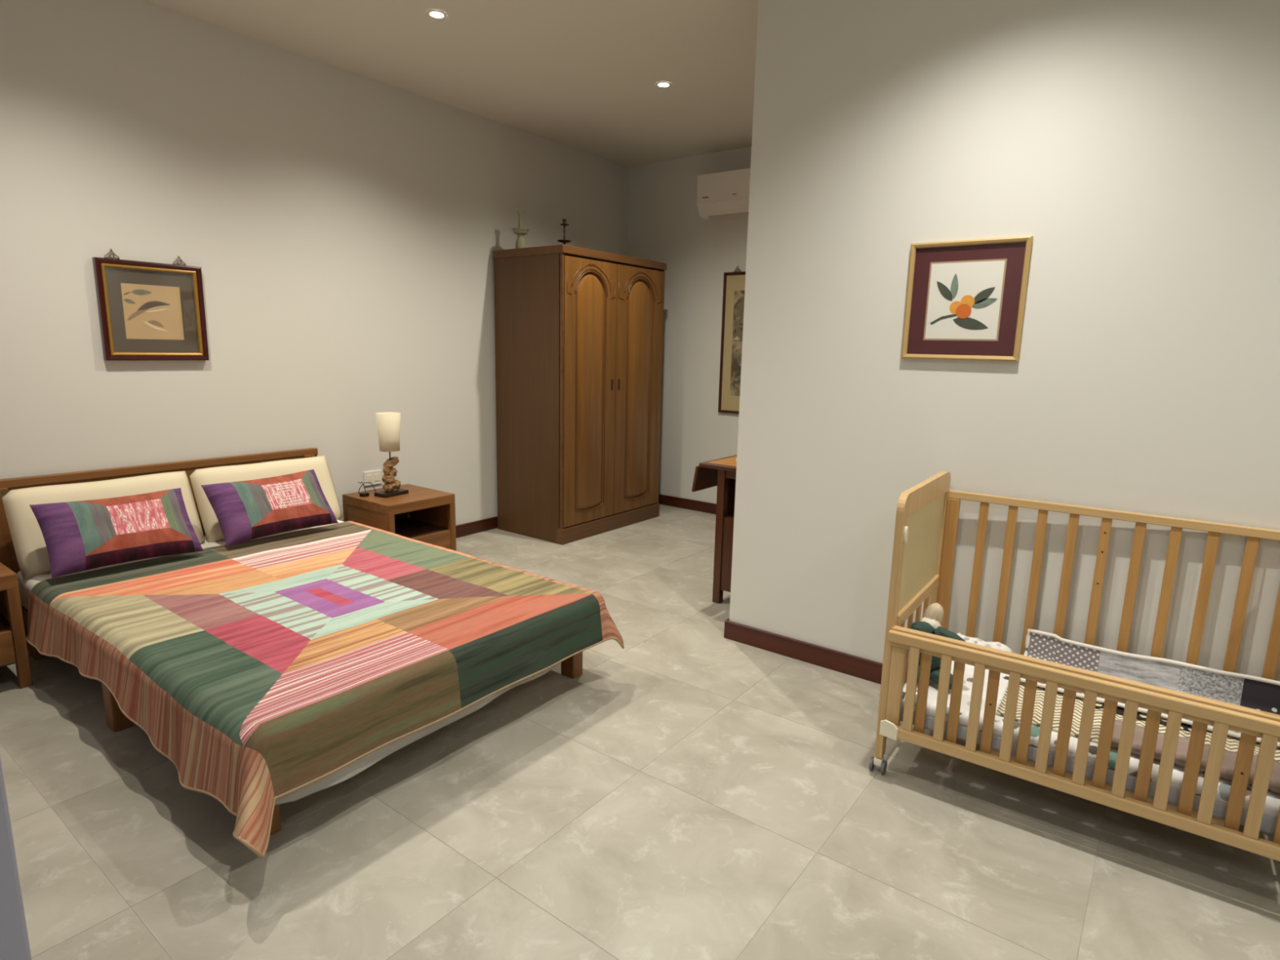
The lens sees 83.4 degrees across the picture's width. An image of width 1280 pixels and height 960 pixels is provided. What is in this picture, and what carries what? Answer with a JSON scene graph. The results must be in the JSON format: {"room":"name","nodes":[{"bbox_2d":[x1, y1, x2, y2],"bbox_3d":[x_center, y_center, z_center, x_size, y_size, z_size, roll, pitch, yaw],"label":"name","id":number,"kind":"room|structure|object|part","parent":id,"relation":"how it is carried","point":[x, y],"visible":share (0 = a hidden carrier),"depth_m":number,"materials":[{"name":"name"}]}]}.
{"room":"bedroom","nodes":[
{"label":"bedroom","id":0,"kind":"room"},
{"bbox_2d":[0,755,31,959],"bbox_3d":[-1.833,-0.366,1.393,3.180,2.800,0.158,9,13,36],"label":"wall","id":1,"kind":"structure","parent":0,"point":[14,937],"depth_m":0.61,"materials":[{"name":"grey paint"}]},
{"bbox_2d":[0,0,628,525],"bbox_3d":[-2.361,-0.688,3.391,0.100,2.920,7.470,9,13,36],"label":"wall","id":2,"kind":"structure","parent":0,"point":[343,228],"depth_m":3.71,"materials":[{"name":"white paint"}]},
{"bbox_2d":[92,248,208,360],"bbox_3d":[-2.277,-0.809,3.363,0.034,0.492,0.431,9,13,36],"label":"framed picture","id":3,"kind":"object","parent":2,"relation":"attached to","point":[148,311],"visible":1,"depth_m":3.35,"materials":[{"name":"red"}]},
{"bbox_2d":[363,470,382,485],"bbox_3d":[-1.642,-0.013,4.415,0.010,0.086,0.120,9,13,36],"label":"wall outlet","id":4,"kind":"object","parent":2,"relation":"attached to","point":[375,477],"visible":0.97,"depth_m":4.41,"materials":[{"name":"white plastic"}]},
{"bbox_2d":[366,475,372,482],"bbox_3d":[-1.657,-0.009,4.391,0.004,0.044,0.036,9,13,36],"label":"socket","id":5,"kind":"object","parent":4,"relation":"attached to","point":[369,477],"depth_m":4.39,"materials":[{"name":"beige plastic"}]},
{"bbox_2d":[374,473,380,481],"bbox_3d":[-1.623,-0.016,4.436,0.004,0.044,0.036,9,13,36],"label":"socket","id":6,"kind":"object","parent":4,"relation":"attached to","point":[377,476],"depth_m":4.44,"materials":[{"name":"beige plastic"}]},
{"bbox_2d":[455,515,497,537],"bbox_3d":[-1.615,0.434,4.545,0.015,0.086,4.852,9,13,36],"label":"baseboard","id":7,"kind":"structure","parent":2,"relation":"attached to","point":[473,527],"depth_m":5.12,"materials":[{"name":"brown wood"}]},
{"bbox_2d":[142,0,758,166],"bbox_3d":[0.153,-1.776,1.281,6.320,0.100,7.470,9,13,36],"label":"ceiling","id":8,"kind":"structure","parent":0,"point":[583,75],"depth_m":3.71,"materials":[{"name":"beige paint"}]},
{"bbox_2d":[426,9,447,19],"bbox_3d":[-0.923,-2.114,3.263,0.090,0.004,0.090,9,13,36],"label":"recessed light","id":9,"kind":"object","parent":8,"relation":"in","point":[434,14],"visible":1,"depth_m":3.26,"materials":[{"name":"white plastic"}]},
{"bbox_2d":[655,81,671,88],"bbox_3d":[0.134,-2.241,4.071,0.090,0.004,0.090,9,13,36],"label":"recessed light","id":10,"kind":"object","parent":8,"relation":"in","point":[660,84],"visible":1,"depth_m":4.07,"materials":[{"name":"white plastic"}]},
{"bbox_2d":[0,504,1279,959],"bbox_3d":[0.088,1.085,1.812,6.120,0.120,7.270,9,13,36],"label":"floor","id":11,"kind":"structure","parent":0,"point":[694,793],"depth_m":1.98,"materials":[{"name":"beige tile"}]},
{"bbox_2d":[0,562,32,688],"bbox_3d":[-2.653,0.572,2.679,0.455,0.450,0.455,9,13,36],"label":"nightstand","id":12,"kind":"object","parent":11,"relation":"on","point":[13,645],"visible":1,"depth_m":2.70,"materials":[{"name":"brown wood"}]},
{"bbox_3d":[-2.522,0.524,2.845,0.385,0.300,0.016,9,13,36],"label":"panel","id":13,"kind":"part","parent":12,"relation":"part of","materials":[{"name":"brown wood"}]},
{"bbox_2d":[0,614,11,631],"bbox_3d":[-2.655,0.568,2.680,0.421,0.014,0.415,9,13,36],"label":"shelf","id":14,"kind":"object","parent":12,"relation":"attached to","point":[5,626],"depth_m":2.75,"materials":[{"name":"brown wood"}]},
{"bbox_3d":[-2.482,0.652,2.562,0.019,0.126,0.381,9,13,36],"label":"drawer","id":15,"kind":"part","parent":12,"relation":"part of","materials":[{"name":"brown wood"}]},
{"bbox_3d":[-2.359,0.598,2.726,0.035,0.395,0.035,9,13,36],"label":"leg","id":16,"kind":"part","parent":12,"relation":"part of","materials":[{"name":"brown wood"}]},
{"bbox_2d":[0,447,582,835],"bbox_3d":[-1.414,0.409,2.932,2.192,0.732,1.430,9,13,36],"label":"double bed","id":17,"kind":"object","parent":11,"relation":"on","point":[23,548],"visible":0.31,"depth_m":3.07,"materials":[{"name":"fabric"}]},
{"bbox_3d":[-2.670,0.378,3.038,0.045,0.700,0.060,9,13,36],"label":"headboard post","id":18,"kind":"part","parent":17,"relation":"part of","materials":[{"name":"brown wood"}]},
{"bbox_3d":[-2.520,0.645,3.006,0.070,0.192,0.060,9,13,36],"label":"leg","id":19,"kind":"part","parent":17,"relation":"part of","materials":[{"name":"brown wood"}]},
{"bbox_2d":[1,471,204,579],"bbox_3d":[-2.318,0.178,3.149,0.206,0.345,0.682,9,13,36],"label":"cushion","id":20,"kind":"object","parent":17,"relation":"on","point":[28,540],"depth_m":2.99,"materials":[{"name":"beige fabric"}]},
{"bbox_3d":[-1.802,0.760,2.475,0.070,0.192,0.060,9,13,36],"label":"leg","id":21,"kind":"part","parent":17,"relation":"part of","materials":[{"name":"brown wood"}]},
{"bbox_3d":[-2.265,-0.069,3.504,0.038,0.037,1.430,9,13,36],"label":"headboard rail","id":22,"kind":"part","parent":17,"relation":"part of","materials":[{"name":"brown wood"}]},
{"bbox_3d":[-2.272,0.200,3.553,0.027,0.520,1.427,9,13,36],"label":"headboard","id":23,"kind":"part","parent":17,"relation":"part of","materials":[{"name":"brown wood"}]},
{"bbox_3d":[-1.377,0.490,2.920,2.065,0.169,1.365,9,13,36],"label":"mattress","id":24,"kind":"part","parent":17,"relation":"part of","materials":[{"name":"white fabric"}]},
{"bbox_2d":[188,455,343,542],"bbox_3d":[-1.898,0.086,3.697,0.205,0.344,0.695,9,13,36],"label":"cushion","id":25,"kind":"object","parent":17,"relation":"on","point":[222,474],"depth_m":3.59,"materials":[{"name":"beige fabric"}]},
{"bbox_3d":[-1.033,0.873,1.962,0.070,0.192,0.060,9,13,36],"label":"leg","id":26,"kind":"part","parent":17,"relation":"part of","materials":[{"name":"brown wood"}]},
{"bbox_3d":[-1.868,0.202,4.084,0.045,0.700,0.060,9,13,36],"label":"headboard post","id":27,"kind":"part","parent":17,"relation":"part of","materials":[{"name":"brown wood"}]},
{"bbox_2d":[26,520,624,858],"bbox_3d":[-1.202,0.554,2.789,1.883,0.271,1.523,9,13,36],"label":"patchwork quilt","id":28,"kind":"object","parent":17,"relation":"on","point":[264,668],"visible":1,"depth_m":2.37,"materials":[{"name":"multicoloured fabric"}]},
{"bbox_2d":[29,487,204,577],"bbox_3d":[-2.156,0.205,2.986,0.222,0.264,0.541,9,13,36],"label":"patchwork pillow","id":29,"kind":"object","parent":28,"relation":"on","point":[81,535],"visible":1,"depth_m":2.92,"materials":[{"name":"fabric"}]},
{"bbox_2d":[200,469,338,546],"bbox_3d":[-1.778,0.121,3.481,0.224,0.264,0.551,9,13,36],"label":"patchwork pillow","id":30,"kind":"object","parent":28,"relation":"on","point":[249,509],"visible":1,"depth_m":3.41,"materials":[{"name":"multicoloured fabric"}]},
{"bbox_3d":[-0.280,0.707,2.946,0.070,0.192,0.060,9,13,36],"label":"leg","id":31,"kind":"part","parent":17,"relation":"part of","materials":[{"name":"brown wood"}]},
{"bbox_2d":[342,484,456,551],"bbox_3d":[-1.424,0.304,4.270,0.460,0.450,0.450,9,13,36],"label":"nightstand","id":32,"kind":"object","parent":11,"relation":"on","point":[424,514],"visible":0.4,"depth_m":4.19,"materials":[{"name":"brown wood"}]},
{"bbox_3d":[-1.719,0.332,4.237,0.035,0.395,0.035,9,13,36],"label":"leg","id":33,"kind":"part","parent":32,"relation":"part of","materials":[{"name":"brown wood"}]},
{"bbox_3d":[-1.552,0.313,4.099,0.390,0.300,0.016,9,13,36],"label":"panel","id":34,"kind":"part","parent":32,"relation":"part of","materials":[{"name":"brown wood"}]},
{"bbox_2d":[357,412,408,497],"bbox_3d":[-1.527,-0.150,4.160,0.320,0.478,0.201,1,11,1],"label":"table lamp","id":35,"kind":"object","parent":32,"relation":"on","point":[388,423],"visible":1,"depth_m":4.12,"materials":[{"name":"beige"}]},
{"bbox_2d":[359,492,368,497],"bbox_3d":[-1.594,0.084,4.150,0.040,0.020,0.040,7,12,28],"label":"dimmer switch","id":36,"kind":"object","parent":35,"relation":"attached to","point":[362,494],"depth_m":4.14,"materials":[{"name":"black plastic"}]},
{"bbox_3d":[-1.629,0.042,4.189,0.210,0.081,0.138,7,12,28],"label":"power cord","id":37,"kind":"part","parent":35,"relation":"part of","materials":[{"name":"black plastic"}]},
{"bbox_3d":[-1.447,-0.277,4.139,0.136,0.216,0.136,7,12,28],"label":"lamp shade","id":38,"kind":"part","parent":35,"relation":"part of","materials":[{"name":"beige fabric"}]},
{"bbox_3d":[-1.455,0.076,4.204,0.100,0.022,0.170,7,12,28],"label":"plate","id":39,"kind":"part","parent":35,"relation":"part of","materials":[{"name":"black wood"}]},
{"bbox_3d":[-1.380,0.386,3.986,0.035,0.395,0.035,9,13,36],"label":"leg","id":40,"kind":"part","parent":32,"relation":"part of","materials":[{"name":"brown wood"}]},
{"bbox_3d":[-1.599,0.257,4.396,0.008,0.300,0.380,9,13,36],"label":"panel","id":41,"kind":"part","parent":32,"relation":"part of","materials":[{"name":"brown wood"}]},
{"bbox_3d":[-1.469,0.277,4.563,0.035,0.395,0.035,9,13,36],"label":"leg","id":42,"kind":"part","parent":32,"relation":"part of","materials":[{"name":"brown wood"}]},
{"bbox_2d":[394,518,448,538],"bbox_3d":[-1.426,0.300,4.271,0.426,0.014,0.410,9,13,36],"label":"shelf","id":43,"kind":"object","parent":32,"relation":"attached to","point":[412,528],"depth_m":4.29,"materials":[{"name":"brown wood"}]},
{"bbox_3d":[-1.295,0.256,4.434,0.390,0.300,0.016,9,13,36],"label":"panel","id":44,"kind":"part","parent":32,"relation":"part of","materials":[{"name":"brown wood"}]},
{"bbox_3d":[-1.252,0.385,4.151,0.019,0.126,0.376,9,13,36],"label":"drawer","id":45,"kind":"part","parent":32,"relation":"part of","materials":[{"name":"brown wood"}]},
{"bbox_3d":[-1.130,0.331,4.313,0.035,0.395,0.035,9,13,36],"label":"leg","id":46,"kind":"part","parent":32,"relation":"part of","materials":[{"name":"brown wood"}]},
{"bbox_2d":[492,244,666,544],"bbox_3d":[-0.423,-0.636,5.327,0.657,1.957,1.140,9,13,36],"label":"wardrobe","id":47,"kind":"object","parent":11,"relation":"on","point":[579,331],"visible":1,"depth_m":4.96,"materials":[{"name":"brown wood"}]},
{"bbox_2d":[511,210,528,248],"bbox_3d":[-0.803,-1.675,4.827,0.116,0.250,0.116,9,13,36],"label":"candlestick","id":48,"kind":"object","parent":47,"relation":"on","point":[520,231],"visible":0.95,"depth_m":4.81,"materials":[{"name":"beige ceramic"}]},
{"bbox_3d":[-0.803,-1.668,4.828,0.116,0.037,0.116,9,13,36],"label":"drip dish","id":49,"kind":"part","parent":48,"relation":"part of","materials":[{"name":"beige ceramic"}]},
{"bbox_2d":[516,210,524,227],"bbox_3d":[-0.801,-1.738,4.815,0.046,0.120,0.046,9,13,36],"label":"candle","id":50,"kind":"object","parent":48,"relation":"on","point":[520,213],"depth_m":4.80,"materials":[{"name":"beige wax"}]},
{"bbox_3d":[-0.766,-0.542,4.906,0.623,1.910,0.022,9,13,36],"label":"panel","id":51,"kind":"part","parent":47,"relation":"part of","materials":[{"name":"brown wood"}]},
{"bbox_2d":[557,218,571,244],"bbox_3d":[-0.493,-1.606,4.683,0.092,0.182,0.092,9,13,36],"label":"candlestick","id":52,"kind":"object","parent":47,"relation":"on","point":[564,241],"visible":0.93,"depth_m":4.67,"materials":[{"name":"grey metal"}]},
{"bbox_3d":[-0.493,-1.612,4.682,0.014,0.093,0.014,9,13,36],"label":"stem","id":53,"kind":"part","parent":52,"relation":"part of","materials":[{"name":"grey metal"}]},
{"bbox_3d":[-0.494,-1.559,4.692,0.092,0.018,0.092,9,13,36],"label":"dish","id":54,"kind":"part","parent":52,"relation":"part of","materials":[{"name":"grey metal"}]},
{"bbox_2d":[560,218,568,226],"bbox_3d":[-0.491,-1.675,4.671,0.060,0.042,0.060,9,13,36],"label":"candle cup","id":55,"kind":"object","parent":52,"relation":"on","point":[564,220],"depth_m":4.66,"materials":[{"name":"grey metal"}]},
{"bbox_3d":[-0.402,-1.573,5.153,0.657,0.052,1.140,9,13,36],"label":"cornice","id":56,"kind":"part","parent":47,"relation":"part of","materials":[{"name":"brown wood"}]},
{"bbox_3d":[-0.345,-0.586,4.919,0.022,1.776,0.526,9,13,36],"label":"door","id":57,"kind":"part","parent":47,"relation":"part of","materials":[{"name":"brown wood"}]},
{"bbox_3d":[-0.341,-0.586,4.916,0.014,1.610,0.288,9,13,36],"label":"raised panel","id":58,"kind":"part","parent":47,"relation":"part of","materials":[{"name":"brown wood"}]},
{"bbox_3d":[-0.337,-0.585,4.912,0.009,1.631,0.308,9,13,36],"label":"moulding","id":59,"kind":"part","parent":47,"relation":"part of","materials":[{"name":"brown wood"}]},
{"bbox_3d":[-0.016,-0.658,5.349,0.022,1.776,0.556,9,13,36],"label":"door","id":60,"kind":"part","parent":47,"relation":"part of","materials":[{"name":"brown wood"}]},
{"bbox_3d":[-0.011,-0.658,5.346,0.014,1.610,0.288,9,13,36],"label":"raised panel","id":61,"kind":"part","parent":47,"relation":"part of","materials":[{"name":"brown wood"}]},
{"bbox_3d":[-0.007,-0.658,5.343,0.009,1.631,0.308,9,13,36],"label":"moulding","id":62,"kind":"part","parent":47,"relation":"part of","materials":[{"name":"brown wood"}]},
{"bbox_2d":[691,454,737,603],"bbox_3d":[0.752,0.288,3.797,0.819,0.752,0.555,9,13,36],"label":"table","id":63,"kind":"object","parent":11,"relation":"on","point":[721,473],"visible":0.22,"depth_m":3.77,"materials":[{"name":"brown wood"}]},
{"bbox_3d":[0.424,0.295,3.781,0.043,0.728,0.042,9,13,36],"label":"leg","id":64,"kind":"part","parent":63,"relation":"part of","materials":[{"name":"brown wood"}]},
{"bbox_3d":[0.636,0.420,3.633,0.504,0.395,0.016,9,13,36],"label":"panel","id":65,"kind":"part","parent":63,"relation":"part of","materials":[{"name":"brown wood"}]},
{"bbox_2d":[724,512,733,518],"bbox_3d":[0.775,0.198,3.774,0.505,0.014,0.440,9,13,36],"label":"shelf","id":66,"kind":"object","parent":63,"relation":"attached to","point":[727,515],"depth_m":3.76,"materials":[{"name":"brown wood"}]},
{"bbox_3d":[0.550,0.229,3.946,0.014,0.653,0.388,9,13,36],"label":"panel","id":67,"kind":"part","parent":63,"relation":"part of","materials":[{"name":"brown wood"}]},
{"bbox_2d":[869,471,1279,861],"bbox_3d":[1.377,0.522,2.163,1.117,0.915,0.647,9,13,34],"label":"crib","id":68,"kind":"object","parent":11,"relation":"on","point":[927,517],"visible":0.88,"depth_m":2.13,"materials":[{"name":"brown wood"}]},
{"bbox_3d":[0.801,0.658,2.252,0.042,0.290,0.022,9,13,34],"label":"post","id":69,"kind":"part","parent":68,"relation":"part of","materials":[{"name":"brown wood"}]},
{"bbox_3d":[0.950,0.427,2.474,0.022,0.860,0.613,9,13,34],"label":"frame","id":70,"kind":"part","parent":68,"relation":"part of","materials":[{"name":"brown wood"}]},
{"bbox_3d":[0.952,0.409,2.469,0.026,0.043,0.529,9,13,34],"label":"rail","id":71,"kind":"part","parent":68,"relation":"part of","materials":[{"name":"brown wood"}]},
{"bbox_3d":[0.954,0.233,2.437,0.008,0.315,0.529,9,13,34],"label":"panel","id":72,"kind":"part","parent":68,"relation":"part of","materials":[{"name":"beige wood"}]},
{"bbox_3d":[1.145,0.374,2.688,0.042,0.624,0.024,9,13,34],"label":"post","id":73,"kind":"part","parent":68,"relation":"part of","materials":[{"name":"brown wood"}]},
{"bbox_3d":[1.202,0.543,1.914,1.066,0.032,0.022,9,13,34],"label":"gate rail","id":74,"kind":"part","parent":68,"relation":"part of","materials":[{"name":"brown wood"}]},
{"bbox_3d":[1.217,0.548,1.936,1.062,0.060,0.026,9,13,34],"label":"rail","id":75,"kind":"part","parent":68,"relation":"part of","materials":[{"name":"brown wood"}]},
{"bbox_3d":[1.196,0.846,1.970,1.050,0.036,0.022,9,13,34],"label":"gate rail","id":76,"kind":"part","parent":68,"relation":"part of","materials":[{"name":"brown wood"}]},
{"bbox_2d":[900,660,1279,834],"bbox_3d":[1.370,0.751,2.193,1.032,0.090,0.498,9,13,34],"label":"mattress","id":77,"kind":"object","parent":68,"relation":"in","point":[1272,805],"visible":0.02,"depth_m":2.01,"materials":[{"name":"white fabric"}]},
{"bbox_2d":[909,602,965,689],"bbox_3d":[0.964,0.541,2.330,0.170,0.246,0.181,-6,13,-35],"label":"toy","id":78,"kind":"object","parent":77,"relation":"on","point":[933,615],"visible":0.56,"depth_m":2.33,"materials":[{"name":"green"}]},
{"bbox_3d":[0.914,0.635,2.344,0.060,0.055,0.097,5,11,19],"label":"leg","id":79,"kind":"part","parent":78,"relation":"part of","materials":[{"name":"green fabric"}]},
{"bbox_3d":[0.921,0.491,2.351,0.075,0.058,0.056,9,13,34],"label":"arm","id":80,"kind":"part","parent":78,"relation":"part of"},
{"bbox_2d":[923,602,943,623],"bbox_3d":[0.977,0.456,2.393,0.063,0.102,0.055,9,13,34],"label":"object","id":81,"kind":"object","parent":78,"relation":"attached to","point":[934,614],"depth_m":2.37,"materials":[{"name":"beige fabric"}]},
{"bbox_3d":[0.976,0.639,2.311,0.095,0.054,0.067,9,13,34],"label":"leg","id":82,"kind":"part","parent":78,"relation":"part of","materials":[{"name":"green fabric"}]},
{"bbox_3d":[1.005,0.520,2.315,0.123,0.070,0.058,9,13,34],"label":"arm","id":83,"kind":"part","parent":78,"relation":"part of"},
{"bbox_2d":[956,632,1012,652],"bbox_3d":[1.199,0.597,2.536,0.208,0.079,0.081,9,13,34],"label":"rolled muslin","id":84,"kind":"object","parent":77,"relation":"on","point":[996,645],"visible":0.34,"depth_m":2.51,"materials":[{"name":"white fabric"}]},
{"bbox_2d":[995,681,1279,793],"bbox_3d":[1.440,0.721,2.075,0.700,0.014,0.300,9,13,34],"label":"blanket","id":85,"kind":"object","parent":77,"relation":"on","point":[1232,744],"visible":0.23,"depth_m":2.12,"materials":[{"name":"beige fabric"}]},
{"bbox_3d":[1.498,0.703,2.155,0.260,0.005,0.070,9,13,34],"label":"printed panel","id":86,"kind":"part","parent":85,"relation":"part of","materials":[{"name":"beige fabric"}]},
{"bbox_2d":[1098,718,1279,793],"bbox_3d":[1.493,0.732,1.897,0.470,0.037,0.120,9,13,34],"label":"folded throw","id":87,"kind":"object","parent":85,"relation":"on","point":[1228,766],"visible":0.37,"depth_m":1.89,"materials":[{"name":"fabric"}]},
{"bbox_2d":[1020,628,1279,746],"bbox_3d":[1.588,0.632,2.226,0.731,0.110,0.250,9,13,34],"label":"quilt","id":88,"kind":"object","parent":77,"relation":"on","point":[1262,694],"visible":0.41,"depth_m":2.29,"materials":[{"name":"grey fabric"}]},
{"bbox_3d":[1.280,0.853,2.009,0.566,0.046,0.023,9,13,34],"label":"support rail","id":89,"kind":"part","parent":68,"relation":"part of","materials":[{"name":"brown wood"}]},
{"bbox_3d":[1.565,0.115,2.346,1.050,0.028,0.024,9,13,34],"label":"rail","id":90,"kind":"part","parent":68,"relation":"part of","materials":[{"name":"brown wood"}]},
{"bbox_2d":[626,146,751,503],"bbox_3d":[2.341,-0.780,4.455,6.120,2.920,0.100,9,13,36],"label":"wall","id":91,"kind":"structure","parent":0,"point":[664,224],"depth_m":5.80,"materials":[{"name":"white paint"}]},
{"bbox_2d":[658,493,716,514],"bbox_3d":[2.284,0.504,4.643,6.105,0.086,0.015,9,13,36],"label":"baseboard","id":92,"kind":"structure","parent":91,"relation":"attached to","point":[696,505],"depth_m":6.03,"materials":[{"name":"brown wood"}]},
{"bbox_2d":[696,167,751,219],"bbox_3d":[0.805,-2.083,5.217,0.800,0.308,0.209,9,13,36],"label":"air conditioner","id":93,"kind":"object","parent":91,"relation":"attached to","point":[724,194],"visible":0.6,"depth_m":5.25,"materials":[{"name":"white plastic"}]},
{"bbox_2d":[718,266,745,413],"bbox_3d":[0.838,-1.061,5.482,0.500,1.120,0.022,9,13,36],"label":"framed picture","id":94,"kind":"object","parent":91,"relation":"attached to","point":[734,282],"visible":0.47,"depth_m":5.58,"materials":[{"name":"brown wood"}]},
{"bbox_2d":[724,0,1279,684],"bbox_3d":[1.975,-0.404,2.057,3.780,2.800,0.145,9,13,36],"label":"wall","id":95,"kind":"structure","parent":0,"point":[1136,143],"depth_m":2.46,"materials":[{"name":"white paint"}]},
{"bbox_2d":[901,235,1033,361],"bbox_3d":[1.153,-0.639,2.560,0.397,0.415,0.022,9,13,36],"label":"framed picture","id":96,"kind":"object","parent":95,"relation":"attached to","point":[966,300],"visible":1,"depth_m":2.55,"materials":[{"name":"brown wood"}]},
{"bbox_3d":[1.105,-0.584,2.609,0.096,0.038,0.001,9,13,36],"label":"printed stem","id":97,"kind":"part","parent":96,"relation":"part of","materials":[{"name":"paper"}]}
]}

